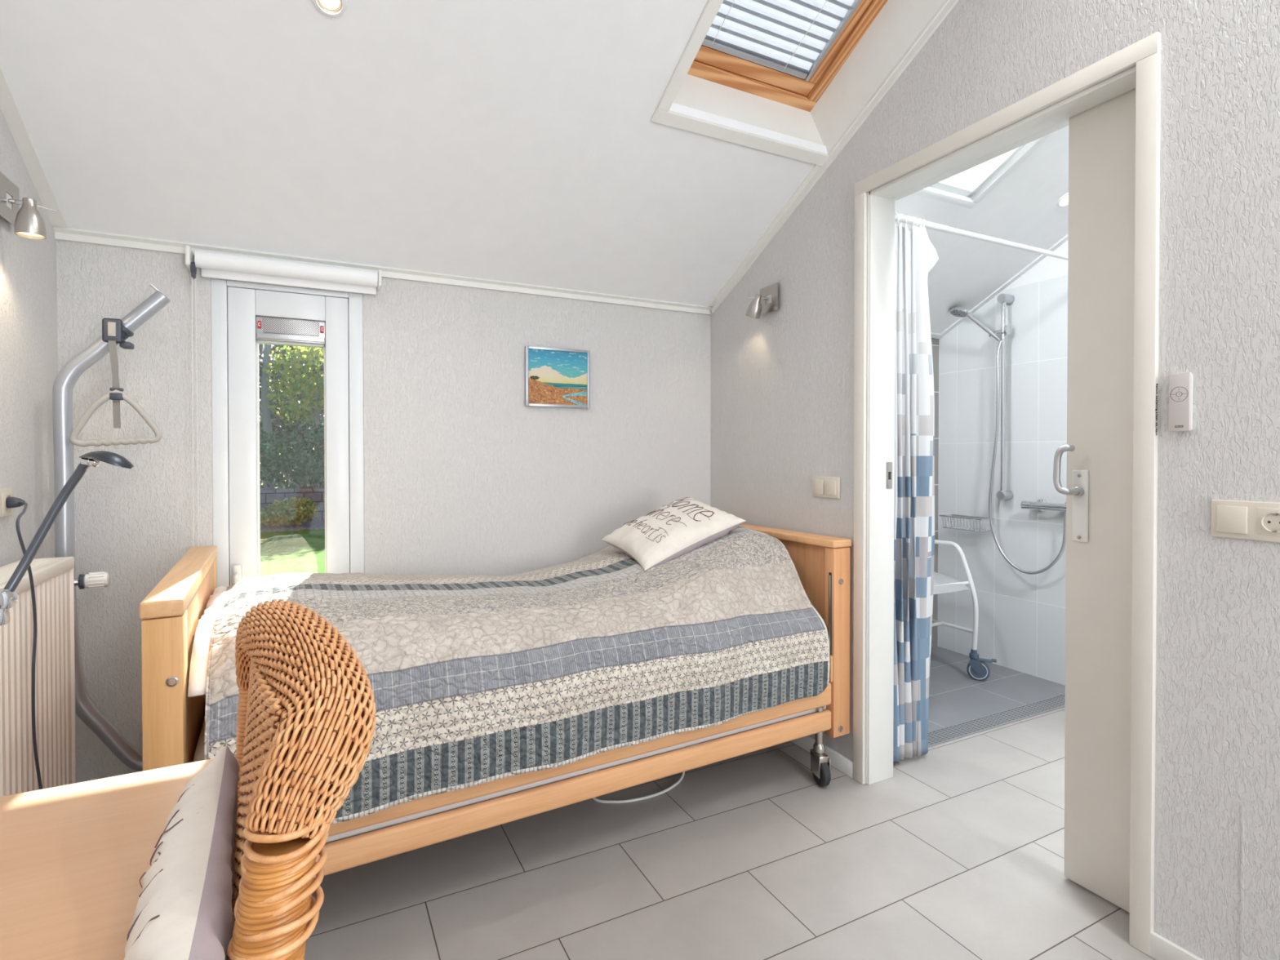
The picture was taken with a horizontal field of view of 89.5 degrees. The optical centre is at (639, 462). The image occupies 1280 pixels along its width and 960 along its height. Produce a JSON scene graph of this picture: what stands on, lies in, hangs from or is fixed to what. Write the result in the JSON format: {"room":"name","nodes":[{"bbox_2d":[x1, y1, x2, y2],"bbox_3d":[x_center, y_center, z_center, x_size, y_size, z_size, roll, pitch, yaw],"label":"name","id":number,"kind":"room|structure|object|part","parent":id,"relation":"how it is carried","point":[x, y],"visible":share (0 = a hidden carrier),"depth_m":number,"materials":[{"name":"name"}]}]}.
{"room":"care facility","nodes":[
{"label":"care facility","id":0,"kind":"room"},
{"bbox_2d":[0,108,57,567],"bbox_3d":[-0.747,-0.591,-0.353,0.100,3.690,6.057,0,1,-27],"label":"wall","id":1,"kind":"structure","parent":0,"point":[28,342],"depth_m":1.95,"materials":[{"name":"white paint"}]},
{"bbox_2d":[0,488,12,517],"bbox_3d":[-1.747,0.113,1.757,0.015,0.078,0.172,0,1,-27],"label":"wall socket","id":2,"kind":"object","parent":1,"relation":"attached to","point":[4,492],"visible":0.9,"depth_m":1.78,"materials":[{"name":"beige plastic"}]},
{"bbox_2d":[5,497,43,789],"bbox_3d":[-1.388,0.670,1.368,0.124,1.137,1.178,0,1,-35],"label":"lamp cord","id":3,"kind":"object","parent":1,"relation":"hanging from","point":[11,502],"visible":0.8,"depth_m":1.56,"materials":[{"name":"grey plastic"}]},
{"bbox_2d":[0,171,56,239],"bbox_3d":[-1.729,-0.706,1.794,0.169,0.167,0.096,0,1,18],"label":"wall lamp","id":4,"kind":"object","parent":1,"relation":"attached to","point":[28,222],"visible":1,"depth_m":1.77,"materials":[{"name":"silver metal"}]},
{"bbox_3d":[-1.765,-0.731,1.805,0.004,0.118,0.130,0,1,-27],"label":"mounting plate","id":5,"kind":"part","parent":4,"relation":"part of","materials":[{"name":"silver metal"}]},
{"bbox_3d":[-1.719,-0.718,1.793,0.106,0.037,0.026,0,1,23],"label":"arm","id":6,"kind":"part","parent":4,"relation":"part of","materials":[{"name":"silver metal"}]},
{"bbox_3d":[-1.680,-0.673,1.778,0.065,0.101,0.065,0,1,-27],"label":"lamp shade","id":7,"kind":"part","parent":4,"relation":"part of","materials":[{"name":"silver metal"}]},
{"bbox_3d":[-1.680,-0.632,1.779,0.058,0.008,0.058,0,1,-27],"label":"bulb","id":8,"kind":"part","parent":4,"relation":"part of","materials":[{"name":"white glass"}]},
{"bbox_2d":[0,65,66,226],"bbox_3d":[-1.219,-1.601,0.719,0.038,1.652,3.223,0,1,-27],"label":"trim","id":9,"kind":"structure","parent":1,"relation":"attached to","point":[9,108],"depth_m":1.92,"materials":[{"name":"white paint"}]},
{"bbox_2d":[0,556,75,796],"bbox_3d":[-1.467,0.658,1.363,0.149,0.756,1.109,0,1,-27],"label":"radiator","id":10,"kind":"object","parent":1,"relation":"attached to","point":[53,578],"visible":0.67,"depth_m":1.66,"materials":[{"name":"beige metal"}]},
{"bbox_2d":[0,556,74,594],"bbox_3d":[-1.455,0.297,1.365,0.120,0.036,1.105,0,1,-27],"label":"grille","id":11,"kind":"object","parent":10,"relation":"attached to","point":[45,571],"depth_m":1.70,"materials":[{"name":"beige metal"}]},
{"bbox_2d":[74,571,109,589],"bbox_3d":[-1.691,0.362,1.931,0.064,0.051,0.167,0,1,36],"label":"valve","id":12,"kind":"object","parent":10,"relation":"attached to","point":[92,580],"visible":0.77,"depth_m":1.95,"materials":[{"name":"white plastic"}]},
{"bbox_2d":[0,0,944,306],"bbox_3d":[0.538,-1.603,0.125,2.676,1.699,5.967,0,1,-27],"label":"ceiling","id":13,"kind":"structure","parent":0,"point":[518,141],"depth_m":2.11,"materials":[{"name":"white paint"}]},
{"bbox_2d":[312,0,347,17],"bbox_3d":[-0.835,-1.242,1.736,0.088,0.044,0.079,0,1,-27],"label":"light","id":14,"kind":"object","parent":13,"relation":"attached to","point":[332,8],"visible":1,"depth_m":1.75,"materials":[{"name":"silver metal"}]},
{"bbox_3d":[-0.835,-1.244,1.736,0.053,0.024,0.047,0,1,-27],"label":"bulb","id":15,"kind":"part","parent":14,"relation":"part of","materials":[{"name":"white glass"}]},
{"bbox_2d":[672,0,945,153],"bbox_3d":[0.664,-1.675,1.876,0.800,0.896,1.337,0,1,-27],"label":"window","id":16,"kind":"structure","parent":13,"relation":"attached to","point":[820,109],"depth_m":2.40,"materials":[{"name":"white paint"}]},
{"bbox_3d":[0.356,-1.444,2.432,0.752,0.074,0.070,0,1,-27],"label":"frame rail","id":17,"kind":"part","parent":16,"relation":"part of","materials":[{"name":"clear wood"}]},
{"bbox_3d":[0.379,-1.479,2.392,0.644,0.074,0.073,0,1,-27],"label":"sash rail","id":18,"kind":"part","parent":16,"relation":"part of","materials":[{"name":"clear wood"}]},
{"bbox_2d":[702,0,862,80],"bbox_3d":[0.655,-1.769,1.843,0.558,0.625,1.174,0,1,-27],"label":"blind","id":19,"kind":"object","parent":16,"relation":"attached to","point":[793,37],"visible":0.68,"depth_m":2.28,"materials":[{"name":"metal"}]},
{"bbox_3d":[0.646,-1.744,1.839,0.322,0.567,1.107,0,1,-27],"label":"ladder cord","id":20,"kind":"part","parent":19,"relation":"part of","materials":[{"name":"white fabric"}]},
{"bbox_3d":[0.654,-1.784,1.846,0.644,0.646,1.193,0,1,-27],"label":"sash rail","id":21,"kind":"part","parent":16,"relation":"part of","materials":[{"name":"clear wood"}]},
{"bbox_3d":[0.652,-1.772,1.844,0.752,0.698,1.291,0,1,-27],"label":"frame rail","id":22,"kind":"part","parent":16,"relation":"part of","materials":[{"name":"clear wood"}]},
{"bbox_2d":[56,240,939,782],"bbox_3d":[-0.067,0.189,3.284,4.592,2.050,0.200,0,1,-27],"label":"wall","id":23,"kind":"structure","parent":0,"point":[462,477],"depth_m":2.74,"materials":[{"name":"white paint"}]},
{"bbox_2d":[210,279,364,587],"bbox_3d":[-1.369,0.105,2.538,0.520,1.575,0.151,0,1,-27],"label":"window","id":24,"kind":"structure","parent":23,"relation":"in","point":[245,316],"depth_m":2.49,"materials":[{"name":"white paint"}]},
{"bbox_3d":[-1.509,0.480,2.414,0.017,0.130,0.050,0,1,-27],"label":"handle","id":25,"kind":"part","parent":24,"relation":"part of","materials":[{"name":"white plastic"}]},
{"bbox_3d":[-1.522,0.456,2.439,0.030,0.136,0.012,0,1,-27],"label":"handle","id":26,"kind":"part","parent":24,"relation":"part of","materials":[{"name":"white plastic"}]},
{"bbox_2d":[185,245,382,546],"bbox_3d":[-1.339,-0.203,2.474,0.650,1.136,0.084,0,1,-27],"label":"roller blind","id":27,"kind":"object","parent":24,"relation":"attached to","point":[212,264],"visible":0.93,"depth_m":2.43,"materials":[{"name":"white fabric"}]},
{"bbox_3d":[-1.607,-0.163,2.331,0.007,1.058,0.024,0,1,4],"label":"bead chain","id":28,"kind":"part","parent":27,"relation":"part of","materials":[{"name":"white plastic"}]},
{"bbox_2d":[262,317,319,336],"bbox_3d":[-1.363,-0.527,2.525,0.194,0.057,0.008,0,1,-27],"label":"grille","id":29,"kind":"object","parent":24,"relation":"attached to","point":[272,326],"depth_m":2.52,"materials":[{"name":"silver metal"}]},
{"bbox_2d":[53,226,712,315],"bbox_3d":[-0.798,-0.781,2.773,2.636,0.038,0.030,0,1,-27],"label":"trim","id":30,"kind":"structure","parent":23,"relation":"attached to","point":[62,233],"depth_m":2.66,"materials":[{"name":"white paint"}]},
{"bbox_2d":[524,345,590,408],"bbox_3d":[-0.380,-0.391,2.994,0.311,0.272,0.021,0,1,-27],"label":"painting","id":31,"kind":"object","parent":23,"relation":"attached to","point":[555,377],"visible":1,"depth_m":2.98,"materials":[{"name":"multicoloured paint"}]},
{"bbox_2d":[930,332,944,338],"bbox_3d":[1.204,-0.803,3.781,1.665,0.028,0.039,0,1,-27],"label":"trim","id":32,"kind":"structure","parent":23,"relation":"attached to","point":[935,335],"depth_m":4.12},
{"bbox_2d":[303,646,1155,959],"bbox_3d":[1.315,1.292,0.572,4.592,0.102,6.007,0,1,-27],"label":"floor","id":33,"kind":"structure","parent":0,"point":[958,854],"depth_m":1.93,"materials":[{"name":"grey tile"}]},
{"bbox_2d":[0,759,212,959],"bbox_3d":[-0.644,0.878,0.267,0.619,0.740,1.542,0,1,-27],"label":"desk","id":34,"kind":"object","parent":33,"relation":"on","point":[74,857],"visible":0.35,"depth_m":0.81,"materials":[{"name":"brown wood"}]},
{"bbox_2d":[0,450,133,626],"bbox_3d":[-1.072,0.241,0.974,0.202,0.518,0.533,0,1,6],"label":"desk lamp","id":35,"kind":"object","parent":34,"relation":"on","point":[8,596],"visible":1,"depth_m":1.18,"materials":[{"name":"grey plastic"}]},
{"bbox_3d":[-1.077,0.117,1.184,0.142,0.253,0.038,0,1,-23],"label":"arm","id":36,"kind":"part","parent":35,"relation":"part of","materials":[{"name":"paint"}]},
{"bbox_2d":[52,284,170,771],"bbox_3d":[-1.658,0.244,2.064,0.338,1.649,0.086,0,1,-27],"label":"bed trapeze","id":37,"kind":"object","parent":33,"relation":"on","point":[114,331],"visible":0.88,"depth_m":2.02,"materials":[{"name":"silver metal"}]},
{"bbox_3d":[-1.646,-0.139,2.031,0.231,0.183,0.018,0,1,-27],"label":"grab handle","id":38,"kind":"part","parent":37,"relation":"part of","materials":[{"name":"grey plastic"}]},
{"bbox_2d":[226,599,376,959],"bbox_3d":[-0.623,0.720,0.689,0.623,1.048,0.562,0,1,-27],"label":"rattan chair","id":39,"kind":"object","parent":33,"relation":"on","point":[306,720],"visible":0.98,"depth_m":0.66,"materials":[{"name":"brown wicker"}]},
{"bbox_2d":[124,745,239,959],"bbox_3d":[-0.492,0.608,0.704,0.090,0.410,0.461,0,1,-31],"label":"seat cushion","id":40,"kind":"object","parent":39,"relation":"on","point":[184,911],"visible":0.99,"depth_m":0.66,"materials":[{"name":"beige fabric"}]},
{"bbox_3d":[-0.463,0.532,0.757,0.072,0.545,0.491,0,1,-32],"label":"panel","id":41,"kind":"part","parent":39,"relation":"part of","materials":[{"name":"wicker"}]},
{"bbox_2d":[139,523,851,879],"bbox_3d":[-0.374,0.760,2.372,2.197,0.928,1.027,0,1,-30],"label":"bed","id":42,"kind":"object","parent":33,"relation":"on","point":[172,721],"visible":0.34,"depth_m":1.88,"materials":[{"name":"brown wood"}]},
{"bbox_3d":[-1.083,0.691,1.475,0.075,0.688,0.090,0,1,-29],"label":"foot post","id":43,"kind":"part","parent":42,"relation":"part of","materials":[{"name":"brown wood"}]},
{"bbox_3d":[-1.304,0.321,1.861,0.080,0.038,0.993,0,1,-29],"label":"foot cap rail","id":44,"kind":"part","parent":42,"relation":"part of","materials":[{"name":"brown wood"}]},
{"bbox_2d":[192,717,204,762],"bbox_3d":[-0.389,0.772,2.380,2.008,0.227,0.890,0,1,-29],"label":"mattress","id":45,"kind":"object","parent":42,"relation":"on","point":[199,755],"visible":0.06,"depth_m":1.55,"materials":[{"name":"beige fabric"}]},
{"bbox_2d":[187,586,235,697],"bbox_3d":[-0.729,0.533,2.173,1.226,0.273,0.921,0,1,-29],"label":"duvet","id":46,"kind":"object","parent":45,"relation":"on","point":[201,646],"visible":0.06,"depth_m":1.60,"materials":[{"name":"white fabric"}]},
{"bbox_2d":[204,526,830,824],"bbox_3d":[-0.380,0.574,2.348,1.926,0.601,1.010,0,1,-29],"label":"patchwork quilt","id":47,"kind":"object","parent":45,"relation":"on","point":[474,679],"visible":0.8,"depth_m":1.97,"materials":[{"name":"fabric"}]},
{"bbox_2d":[601,497,745,570],"bbox_3d":[0.128,0.285,2.675,0.443,0.248,0.452,0,1,-27],"label":"throw pillow","id":48,"kind":"object","parent":47,"relation":"on","point":[667,533],"visible":0.99,"depth_m":2.56,"materials":[{"name":"beige fabric"}]},
{"bbox_3d":[-1.303,0.676,1.865,0.067,0.668,0.806,0,1,-29],"label":"footboard","id":49,"kind":"part","parent":42,"relation":"part of","materials":[{"name":"brown wood"}]},
{"bbox_3d":[-1.523,0.682,2.254,0.075,0.688,0.090,0,1,-29],"label":"foot post","id":50,"kind":"part","parent":42,"relation":"part of","materials":[{"name":"brown wood"}]},
{"bbox_3d":[-0.153,0.989,1.972,2.022,0.074,0.026,0,1,-29],"label":"rail","id":51,"kind":"part","parent":42,"relation":"part of","materials":[{"name":"brown wood"}]},
{"bbox_3d":[-0.153,0.888,1.971,2.022,0.086,0.026,0,1,-29],"label":"rail","id":52,"kind":"part","parent":42,"relation":"part of","materials":[{"name":"brown wood"}]},
{"bbox_3d":[0.531,0.308,2.898,0.098,0.029,0.993,0,1,-29],"label":"head cap rail","id":53,"kind":"part","parent":42,"relation":"part of","materials":[{"name":"brown wood"}]},
{"bbox_3d":[0.536,0.671,2.904,0.040,0.693,0.886,0,1,-29],"label":"headboard","id":54,"kind":"part","parent":42,"relation":"part of","materials":[{"name":"brown wood"}]},
{"bbox_3d":[0.763,0.690,2.496,0.088,0.723,0.050,0,1,-29],"label":"head post","id":55,"kind":"part","parent":42,"relation":"part of","materials":[{"name":"brown wood"}]},
{"bbox_2d":[592,770,684,803],"bbox_3d":[-0.008,1.112,2.446,0.395,0.225,0.220,0,1,-27],"label":"cable","id":56,"kind":"object","parent":33,"relation":"on","point":[679,780],"visible":0.54,"depth_m":2.33,"materials":[{"name":"white plastic"}]},
{"bbox_2d":[932,539,996,680],"bbox_3d":[1.565,0.783,3.641,0.610,0.850,0.592,0,1,-27],"label":"chair","id":57,"kind":"object","parent":33,"relation":"on","point":[977,668],"visible":0.27,"depth_m":3.56,"materials":[{"name":"white plastic"}]},
{"bbox_3d":[1.553,0.940,3.656,0.465,0.020,0.020,0,1,-27],"label":"cross rail","id":58,"kind":"part","parent":57,"relation":"part of","materials":[{"name":"white metal"}]},
{"bbox_3d":[1.629,0.675,3.502,0.465,0.020,0.020,0,1,-27],"label":"cross rail","id":59,"kind":"part","parent":57,"relation":"part of","materials":[{"name":"white metal"}]},
{"bbox_3d":[1.559,0.668,3.641,0.444,0.090,0.438,0,1,-27],"label":"seat","id":60,"kind":"part","parent":57,"relation":"part of","materials":[{"name":"white plastic"}]},
{"bbox_3d":[1.755,0.939,3.771,0.020,0.020,0.442,0,1,-27],"label":"rail","id":61,"kind":"part","parent":57,"relation":"part of","materials":[{"name":"white metal"}]},
{"bbox_3d":[1.756,0.749,3.768,0.025,0.588,0.475,0,1,-27],"label":"frame","id":62,"kind":"part","parent":57,"relation":"part of","materials":[{"name":"white metal"}]},
{"bbox_2d":[928,693,1065,747],"bbox_3d":[1.631,1.213,3.011,1.618,0.005,0.099,0,1,-27],"label":"threshold","id":63,"kind":"object","parent":33,"relation":"on","point":[948,734],"visible":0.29,"depth_m":3.02,"materials":[{"name":"stone"}]},
{"bbox_2d":[895,125,1068,333],"bbox_3d":[2.533,-1.615,1.136,1.715,1.699,5.967,0,1,-27],"label":"ceiling","id":64,"kind":"structure","parent":0,"point":[1022,208],"depth_m":3.26,"materials":[{"name":"white paint"}]},
{"bbox_2d":[913,132,1053,208],"bbox_3d":[1.495,-1.542,2.411,0.675,0.718,1.157,0,1,-27],"label":"window","id":65,"kind":"structure","parent":64,"relation":"attached to","point":[966,183],"depth_m":2.91,"materials":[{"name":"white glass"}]},
{"bbox_3d":[1.486,-1.563,2.429,0.605,0.676,1.118,0,1,-27],"label":"frame","id":66,"kind":"part","parent":65,"relation":"part of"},
{"bbox_2d":[1056,192,1068,206],"bbox_3d":[2.090,-1.287,3.159,0.096,0.049,0.086,0,1,-27],"label":"light","id":67,"kind":"object","parent":64,"relation":"attached to","point":[1063,201],"visible":0.47,"depth_m":3.16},
{"bbox_3d":[2.090,-1.288,3.159,0.073,0.033,0.065,0,1,-27],"label":"bulb","id":68,"kind":"part","parent":67,"relation":"part of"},
{"bbox_2d":[710,0,1279,959],"bbox_3d":[1.690,-0.607,0.882,0.091,3.690,6.057,0,1,-27],"label":"wall","id":69,"kind":"structure","parent":0,"point":[782,380],"depth_m":1.55,"materials":[{"name":"white paint"}]},
{"bbox_2d":[746,282,777,319],"bbox_3d":[0.549,-0.722,2.910,0.108,0.150,0.136,0,1,-27],"label":"wall lamp","id":70,"kind":"object","parent":69,"relation":"attached to","point":[766,301],"visible":1,"depth_m":2.90,"materials":[{"name":"silver metal"}]},
{"bbox_3d":[0.518,-0.702,2.924,0.065,0.110,0.085,0,1,-27],"label":"lamp shade","id":71,"kind":"part","parent":70,"relation":"part of","materials":[{"name":"silver metal"}]},
{"bbox_3d":[0.551,-0.740,2.912,0.070,0.024,0.024,0,1,-27],"label":"arm","id":72,"kind":"part","parent":70,"relation":"part of","materials":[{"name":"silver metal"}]},
{"bbox_3d":[0.583,-0.738,2.923,0.004,0.118,0.128,0,1,-27],"label":"mounting plate","id":73,"kind":"part","parent":70,"relation":"part of","materials":[{"name":"silver metal"}]},
{"bbox_2d":[651,0,950,166],"bbox_3d":[0.681,-1.524,1.880,0.792,0.659,1.276,0,1,-27],"label":"trim","id":74,"kind":"structure","parent":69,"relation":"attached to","point":[663,115],"depth_m":2.30,"materials":[{"name":"white paint"}]},
{"bbox_2d":[765,720,853,777],"bbox_3d":[0.596,1.186,2.947,0.014,0.062,1.018,0,1,-27],"label":"baseboard","id":75,"kind":"structure","parent":69,"relation":"attached to","point":[845,765],"depth_m":2.58,"materials":[{"name":"white paint"}]},
{"bbox_2d":[811,475,839,498],"bbox_3d":[0.752,0.102,2.623,0.015,0.085,0.157,0,1,-27],"label":"light switch","id":76,"kind":"object","parent":69,"relation":"attached to","point":[821,486],"visible":1,"depth_m":2.61,"materials":[{"name":"beige plastic"}]},
{"bbox_2d":[708,0,959,313],"bbox_3d":[0.838,-1.308,2.412,0.036,1.091,2.101,0,1,-27],"label":"trim","id":77,"kind":"structure","parent":69,"relation":"attached to","point":[816,172],"depth_m":2.69,"materials":[{"name":"white paint"}]},
{"bbox_2d":[853,31,1160,956],"bbox_3d":[1.312,0.082,1.692,0.170,2.296,1.844,0,1,-27],"label":"door frame","id":78,"kind":"structure","parent":69,"relation":"attached to","point":[1144,77],"depth_m":1.98,"materials":[{"name":"beige paint"}]},
{"bbox_3d":[0.955,0.051,2.473,0.030,0.102,0.004,0,1,-27],"label":"strike plate","id":79,"kind":"part","parent":78,"relation":"part of","materials":[{"name":"silver metal"}]},
{"bbox_2d":[1053,88,1135,912],"bbox_3d":[1.442,0.113,1.460,0.109,2.220,0.938,0,1,-27],"label":"door","id":80,"kind":"structure","parent":69,"relation":"in","point":[1099,491],"depth_m":1.80,"materials":[{"name":"beige paint"}]},
{"bbox_3d":[1.223,0.023,1.837,0.078,0.146,0.039,0,1,2],"label":"handle","id":81,"kind":"part","parent":80,"relation":"part of","materials":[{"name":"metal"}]},
{"bbox_3d":[1.260,0.125,1.847,0.008,0.206,0.043,0,1,-27],"label":"handle plate","id":82,"kind":"part","parent":80,"relation":"part of","materials":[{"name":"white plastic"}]},
{"bbox_2d":[1150,931,1203,959],"bbox_3d":[2.144,1.218,-0.107,0.014,0.062,3.847,0,1,-27],"label":"baseboard","id":83,"kind":"structure","parent":69,"relation":"attached to","point":[1161,948],"depth_m":1.57,"materials":[{"name":"white paint"}]},
{"bbox_2d":[1168,372,1192,431],"bbox_3d":[1.295,-0.143,1.545,0.019,0.139,0.043,0,1,-27],"label":"remote control","id":84,"kind":"object","parent":69,"relation":"attached to","point":[1180,384],"visible":1,"depth_m":1.54,"materials":[{"name":"white plastic"}]},
{"bbox_2d":[1240,804,1244,959],"bbox_3d":[1.358,0.973,1.456,0.003,0.400,0.004,0,1,-27],"label":"trim","id":85,"kind":"structure","parent":69,"relation":"attached to","point":[1242,806],"depth_m":1.46,"materials":[{"name":"white paint"}]},
{"bbox_2d":[1210,499,1279,542],"bbox_3d":[1.359,0.130,1.426,0.015,0.086,0.158,0,1,-27],"label":"light switch","id":86,"kind":"object","parent":69,"relation":"attached to","point":[1235,519],"visible":1,"depth_m":1.44,"materials":[{"name":"beige plastic"}]},
{"bbox_2d":[1257,507,1279,536],"bbox_3d":[1.373,0.130,1.395,0.002,0.060,0.060,0,1,-27],"label":"socket","id":87,"kind":"object","parent":86,"relation":"attached to","point":[1268,518],"depth_m":1.40,"materials":[{"name":"beige plastic"}]},
{"bbox_2d":[937,240,1067,685],"bbox_3d":[3.260,-0.617,1.678,0.100,3.690,6.057,0,1,-27],"label":"wall","id":88,"kind":"structure","parent":0,"point":[1021,624],"depth_m":3.75,"materials":[{"name":"white tile"}]},
{"bbox_2d":[939,514,995,532],"bbox_3d":[1.995,0.372,3.945,0.119,0.080,0.289,0,1,-27],"label":"basket","id":89,"kind":"object","parent":88,"relation":"attached to","point":[951,516],"visible":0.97,"depth_m":3.92,"materials":[{"name":"silver metal"}]},
{"bbox_2d":[895,213,1067,260],"bbox_3d":[1.643,-0.989,2.910,1.665,0.059,0.060,0,1,-27],"label":"curtain rod","id":90,"kind":"object","parent":88,"relation":"attached to","point":[930,225],"visible":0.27,"depth_m":2.82,"materials":[{"name":"white metal"}]},
{"bbox_2d":[900,215,913,230],"bbox_3d":[1.088,-0.973,2.629,0.050,0.058,0.018,0,1,37],"label":"curtain ring","id":91,"kind":"object","parent":90,"relation":"hanging from","point":[905,215],"visible":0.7,"depth_m":2.62,"materials":[{"name":"white plastic"}]},
{"bbox_2d":[893,223,938,761],"bbox_3d":[1.094,0.118,2.640,0.342,2.160,0.089,0,1,-25],"label":"shower curtain","id":92,"kind":"object","parent":90,"relation":"hanging from","point":[915,255],"visible":0.71,"depth_m":2.62,"materials":[{"name":"fabric"}]},
{"bbox_2d":[940,233,1068,335],"bbox_3d":[2.665,-1.625,2.689,0.035,1.655,3.226,0,1,-27],"label":"trim","id":93,"kind":"structure","parent":88,"relation":"attached to","point":[1064,238],"depth_m":3.74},
{"bbox_2d":[949,293,1066,574],"bbox_3d":[2.106,-0.174,3.692,0.172,1.590,0.621,-1,1,-43],"label":"shower rail","id":94,"kind":"object","parent":88,"relation":"attached to","point":[957,311],"visible":0.97,"depth_m":3.72,"materials":[{"name":"silver metal"}]},
{"bbox_3d":[2.099,-0.378,3.728,0.023,1.130,0.023,0,1,-27],"label":"rail","id":95,"kind":"part","parent":94,"relation":"part of","materials":[{"name":"silver metal"}]},
{"bbox_2d":[1020,498,1066,511],"bbox_3d":[2.240,0.241,3.499,0.084,0.068,0.312,0,1,-27],"label":"mixer","id":96,"kind":"object","parent":88,"relation":"attached to","point":[1042,504],"visible":0.58,"depth_m":3.52,"materials":[{"name":"silver metal"}]},
{"label":"outside","id":97,"kind":"structure","parent":0,"visible":0},
{"bbox_2d":[260,485,324,576],"bbox_3d":[-8.379,1.243,16.546,28.000,0.100,30.933,0,1,-27],"label":"lawn","id":98,"kind":"structure","parent":97,"point":[303,551],"depth_m":9.19,"materials":[{"name":"green plant"}]},
{"bbox_2d":[261,344,274,488],"bbox_3d":[-9.311,-1.162,16.122,0.282,4.729,0.260,0,1,-27],"label":"trunk","id":99,"kind":"object","parent":98,"relation":"on","point":[265,411],"visible":0.46,"depth_m":16.04,"materials":[{"name":"grey plant"}]},
{"bbox_2d":[258,343,324,488],"bbox_3d":[-8.352,-1.337,17.500,16.394,5.520,1.373,0,1,-27],"label":"ivy hedge","id":100,"kind":"object","parent":98,"relation":"on","point":[276,420],"visible":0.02,"depth_m":16.81,"materials":[{"name":"green plant"}]},
{"bbox_2d":[259,417,324,488],"bbox_3d":[-7.001,0.055,14.377,4.713,2.336,1.282,0,1,-27],"label":"bush","id":101,"kind":"object","parent":98,"relation":"on","point":[286,450],"visible":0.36,"depth_m":13.99,"materials":[{"name":"green plant"}]},
{"bbox_3d":[-7.056,0.407,14.367,3.004,1.632,0.218,0,1,-27],"label":"stem","id":102,"kind":"part","parent":101,"relation":"part of","materials":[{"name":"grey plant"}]},
{"bbox_2d":[260,520,324,532],"bbox_3d":[-6.487,1.223,12.814,24.000,0.020,2.100,0,1,-27],"label":"garden path","id":103,"kind":"structure","parent":98,"relation":"on","point":[315,524],"depth_m":12.15,"materials":[{"name":"stone"}]},
{"bbox_2d":[260,496,319,527],"bbox_3d":[-6.715,0.940,12.300,1.095,0.587,0.811,0,1,-27],"label":"round shrub","id":104,"kind":"object","parent":103,"relation":"on","point":[278,513],"visible":1,"depth_m":12.16,"materials":[{"name":"green plant"}]},
{"bbox_2d":[259,488,324,519],"bbox_3d":[-6.861,0.890,13.546,20.000,0.670,0.350,0,1,-27],"label":"wall","id":105,"kind":"structure","parent":103,"relation":"on","point":[267,496],"depth_m":13.26,"materials":[{"name":"stone"}]},
{"bbox_2d":[261,345,324,488],"bbox_3d":[-7.696,-0.898,15.372,2.287,4.214,1.861,0,1,-27],"label":"deciduous tree","id":106,"kind":"object","parent":98,"relation":"on","point":[295,384],"visible":0.57,"depth_m":14.92,"materials":[{"name":"green plant"}]},
{"bbox_3d":[-7.689,-0.457,15.548,1.133,3.329,0.327,-1,1,-37],"label":"stem","id":107,"kind":"part","parent":106,"relation":"part of","materials":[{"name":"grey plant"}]}
]}

